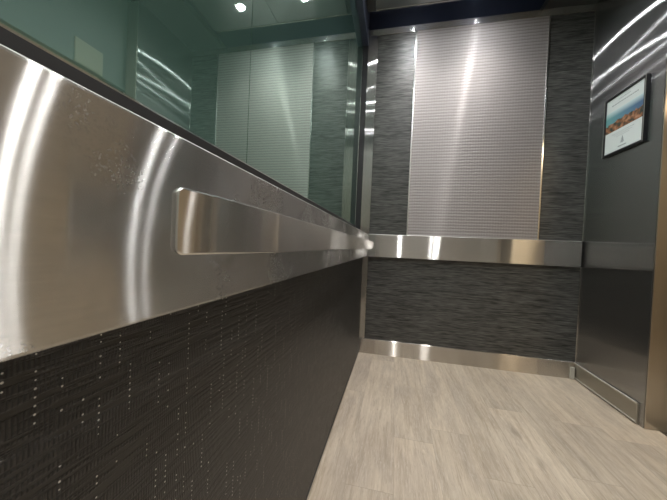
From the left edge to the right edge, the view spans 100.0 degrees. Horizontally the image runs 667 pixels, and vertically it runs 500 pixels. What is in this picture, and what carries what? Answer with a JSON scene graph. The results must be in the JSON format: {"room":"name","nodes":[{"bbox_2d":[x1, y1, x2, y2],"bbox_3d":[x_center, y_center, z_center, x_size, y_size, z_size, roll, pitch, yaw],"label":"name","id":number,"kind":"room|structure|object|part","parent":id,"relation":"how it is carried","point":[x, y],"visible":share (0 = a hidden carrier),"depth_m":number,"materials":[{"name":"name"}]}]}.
{"room":"elevator interior","nodes":[
{"label":"elevator interior","id":0,"kind":"room"},
{"bbox_2d":[369,0,566,266],"bbox_3d":[1.085,-0.591,2.288,1.781,3.000,0.080,3,1,12],"label":"wall","id":1,"kind":"structure","parent":0,"point":[461,9],"depth_m":2.27,"materials":[{"name":"blue paint"}]},
{"bbox_2d":[355,46,368,229],"bbox_3d":[0.221,-0.489,2.409,0.053,2.715,0.056,3,1,12],"label":"trim","id":2,"kind":"structure","parent":1,"relation":"attached to","point":[365,48],"depth_m":2.37,"materials":[{"name":"black"}]},
{"bbox_2d":[369,32,415,234],"bbox_3d":[0.489,-0.954,2.331,0.302,1.651,0.026,3,1,12],"label":"wall panel","id":3,"kind":"object","parent":1,"relation":"attached to","point":[396,52],"visible":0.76,"depth_m":2.32,"materials":[{"name":"grey laminate"}]},
{"bbox_2d":[359,337,575,378],"bbox_3d":[0.980,0.845,2.232,1.627,0.124,0.034,3,1,12],"label":"baseboard","id":4,"kind":"structure","parent":1,"relation":"attached to","point":[491,360],"depth_m":2.20,"materials":[{"name":"metal"}]},
{"bbox_2d":[365,256,579,361],"bbox_3d":[1.034,0.436,2.222,1.541,0.693,0.026,3,1,12],"label":"wall panel","id":5,"kind":"object","parent":1,"relation":"attached to","point":[505,308],"visible":1,"depth_m":2.19,"materials":[{"name":"grey laminate"}]},
{"bbox_2d":[367,234,581,266],"bbox_3d":[1.027,-0.006,2.193,1.563,0.187,0.026,3,1,12],"label":"band","id":6,"kind":"object","parent":1,"relation":"attached to","point":[491,250],"visible":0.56,"depth_m":2.16,"materials":[{"name":"silver metal"}]},
{"bbox_2d":[359,3,596,361],"bbox_3d":[1.040,-0.512,2.212,1.627,2.590,0.030,3,1,12],"label":"panel frame","id":7,"kind":"object","parent":1,"relation":"attached to","point":[373,34],"visible":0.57,"depth_m":2.34,"materials":[{"name":"metal"}]},
{"bbox_3d":[1.096,-1.780,2.190,1.627,0.050,0.030,3,1,12],"label":"rail","id":8,"kind":"part","parent":7,"relation":"part of","materials":[{"name":"black metal"}]},
{"bbox_2d":[406,15,550,239],"bbox_3d":[1.103,-0.924,2.192,0.958,1.653,0.036,3,1,12],"label":"mesh panel","id":9,"kind":"object","parent":1,"relation":"attached to","point":[480,90],"visible":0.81,"depth_m":2.17,"materials":[{"name":"metal"}]},
{"bbox_3d":[0.640,-0.947,2.293,0.010,1.653,0.036,3,1,12],"label":"edge trim","id":10,"kind":"part","parent":9,"relation":"part of","materials":[{"name":"silver metal"}]},
{"bbox_3d":[1.565,-0.902,2.091,0.011,1.653,0.036,3,1,12],"label":"edge trim","id":11,"kind":"part","parent":9,"relation":"part of","materials":[{"name":"silver metal"}]},
{"bbox_2d":[539,11,594,240],"bbox_3d":[1.709,-0.896,2.064,0.280,1.651,0.026,3,1,12],"label":"wall panel","id":12,"kind":"object","parent":1,"relation":"attached to","point":[571,35],"visible":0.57,"depth_m":2.05,"materials":[{"name":"grey laminate"}]},
{"bbox_2d":[309,352,666,499],"bbox_3d":[0.697,0.939,1.047,1.800,0.050,2.692,3,1,12],"label":"floor","id":13,"kind":"structure","parent":0,"point":[404,428],"depth_m":1.34,"materials":[{"name":"beige wood"}]},
{"bbox_2d":[569,367,574,378],"bbox_3d":[1.741,0.898,2.042,0.028,0.086,0.011,3,1,12],"label":"block","id":14,"kind":"object","parent":13,"relation":"on","point":[572,369],"visible":1,"depth_m":2.04,"materials":[{"name":"grey plastic"}]},
{"bbox_2d":[576,0,666,427],"bbox_3d":[1.807,-0.418,1.747,0.075,2.735,0.592,3,1,12],"label":"wall","id":15,"kind":"structure","parent":0,"point":[619,241],"depth_m":1.69,"materials":[{"name":"metal"}]},
{"bbox_2d":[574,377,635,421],"bbox_3d":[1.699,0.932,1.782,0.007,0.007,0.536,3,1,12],"label":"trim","id":16,"kind":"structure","parent":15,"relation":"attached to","point":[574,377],"depth_m":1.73,"materials":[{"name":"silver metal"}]},
{"bbox_2d":[574,363,638,423],"bbox_3d":[1.708,0.888,1.780,0.011,0.108,0.536,3,1,12],"label":"baseboard","id":17,"kind":"structure","parent":15,"relation":"attached to","point":[618,400],"depth_m":1.71,"materials":[{"name":"metal"}]},
{"bbox_2d":[601,73,650,158],"bbox_3d":[1.763,-0.789,1.698,0.023,0.371,0.314,3,1,12],"label":"framed notice","id":18,"kind":"object","parent":15,"relation":"attached to","point":[626,114],"visible":1,"depth_m":1.67,"materials":[{"name":"black"}]},
{"bbox_2d":[605,93,643,135],"bbox_3d":[1.760,-0.815,1.698,0.001,0.130,0.288,3,1,12],"label":"picture","id":19,"kind":"object","parent":18,"relation":"attached to","point":[631,111],"depth_m":1.69},
{"bbox_2d":[644,71,666,431],"bbox_3d":[1.755,-0.405,1.452,0.098,2.715,0.006,3,1,12],"label":"door frame","id":20,"kind":"structure","parent":15,"relation":"attached to","point":[655,418],"depth_m":1.46,"materials":[{"name":"metal"}]},
{"bbox_3d":[-0.088,-0.625,1.208,0.052,3.000,2.692,3,1,12],"label":"wall","id":21,"kind":"structure","parent":0,"visible":0},
{"bbox_2d":[0,26,355,227],"bbox_3d":[-0.069,-0.153,1.168,0.047,0.086,2.494,3,1,12],"label":"ledge","id":22,"kind":"object","parent":21,"relation":"attached to","point":[8,39],"visible":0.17,"depth_m":0.33,"materials":[{"name":"black"}]},
{"bbox_2d":[0,257,362,499],"bbox_3d":[-0.054,0.456,1.161,0.040,0.804,2.478,3,1,12],"label":"wall panel","id":23,"kind":"object","parent":21,"relation":"attached to","point":[238,396],"visible":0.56,"depth_m":0.38,"materials":[{"name":"black laminate"}]},
{"bbox_2d":[0,0,362,224],"bbox_3d":[-0.052,-0.956,1.155,0.010,1.518,2.488,3,1,12],"label":"wall mirror","id":24,"kind":"object","parent":21,"relation":"attached to","point":[275,86],"visible":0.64,"depth_m":0.60,"materials":[{"name":"teal mirror"}]},
{"bbox_3d":[-0.244,-0.950,0.283,0.007,1.516,0.702,3,1,12],"label":"mirror pane","id":25,"kind":"part","parent":24,"relation":"part of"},
{"bbox_3d":[0.021,-0.959,1.495,0.007,1.516,1.776,3,1,12],"label":"mirror pane","id":26,"kind":"part","parent":24,"relation":"part of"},
{"bbox_3d":[0.213,-0.963,2.366,0.009,1.516,0.008,3,1,12],"label":"edge trim","id":27,"kind":"part","parent":24,"relation":"part of","materials":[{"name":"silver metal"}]},
{"bbox_2d":[0,44,367,362],"bbox_3d":[-0.018,-0.034,1.136,0.075,0.187,2.452,3,1,12],"label":"band","id":28,"kind":"object","parent":21,"relation":"attached to","point":[88,182],"visible":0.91,"depth_m":0.21,"materials":[{"name":"silver metal"}]},
{"bbox_2d":[170,187,372,254],"bbox_3d":[0.062,-0.031,1.173,0.065,0.055,1.941,3,1,12],"label":"handrail","id":29,"kind":"object","parent":28,"relation":"attached to","point":[202,223],"visible":1,"depth_m":0.29,"materials":[{"name":"metal"}]},
{"bbox_2d":[306,350,358,499],"bbox_3d":[-0.070,0.868,1.171,0.044,0.020,2.486,3,1,12],"label":"baseboard","id":30,"kind":"structure","parent":21,"relation":"attached to","point":[332,426],"depth_m":1.27,"materials":[{"name":"grey metal"}]},
{"bbox_2d":[356,0,369,45],"bbox_3d":[0.013,-1.916,1.138,0.051,0.410,2.496,3,1,12],"label":"trim","id":31,"kind":"structure","parent":21,"relation":"attached to","point":[364,15],"depth_m":2.14,"materials":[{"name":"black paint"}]},
{"bbox_2d":[376,0,443,9],"bbox_3d":[0.561,-1.864,1.808,0.598,0.012,0.635,3,1,12],"label":"ceiling panel","id":32,"kind":"object","parent":21,"relation":"attached to","point":[381,4],"visible":1,"depth_m":2.11,"materials":[{"name":"metal"}]},
{"bbox_2d":[367,0,458,11],"bbox_3d":[0.664,-1.857,0.993,1.283,0.044,2.210,3,1,12],"label":"frame","id":33,"kind":"object","parent":21,"relation":"attached to","point":[371,4],"visible":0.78,"depth_m":2.13,"materials":[{"name":"grey paint"}]},
{"bbox_3d":[0.069,-1.887,1.123,0.063,0.042,2.210,3,1,12],"label":"rail","id":34,"kind":"part","parent":33,"relation":"part of","materials":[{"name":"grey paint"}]},
{"bbox_3d":[1.680,-1.909,0.796,0.085,0.265,2.542,3,1,12],"label":"wall header","id":35,"kind":"structure","parent":0,"visible":0},
{"bbox_2d":[540,0,598,9],"bbox_3d":[1.467,-1.794,0.849,0.343,0.045,2.552,3,1,12],"label":"trim","id":36,"kind":"structure","parent":35,"relation":"attached to","point":[548,4],"depth_m":2.02,"materials":[{"name":"grey paint"}]}
]}

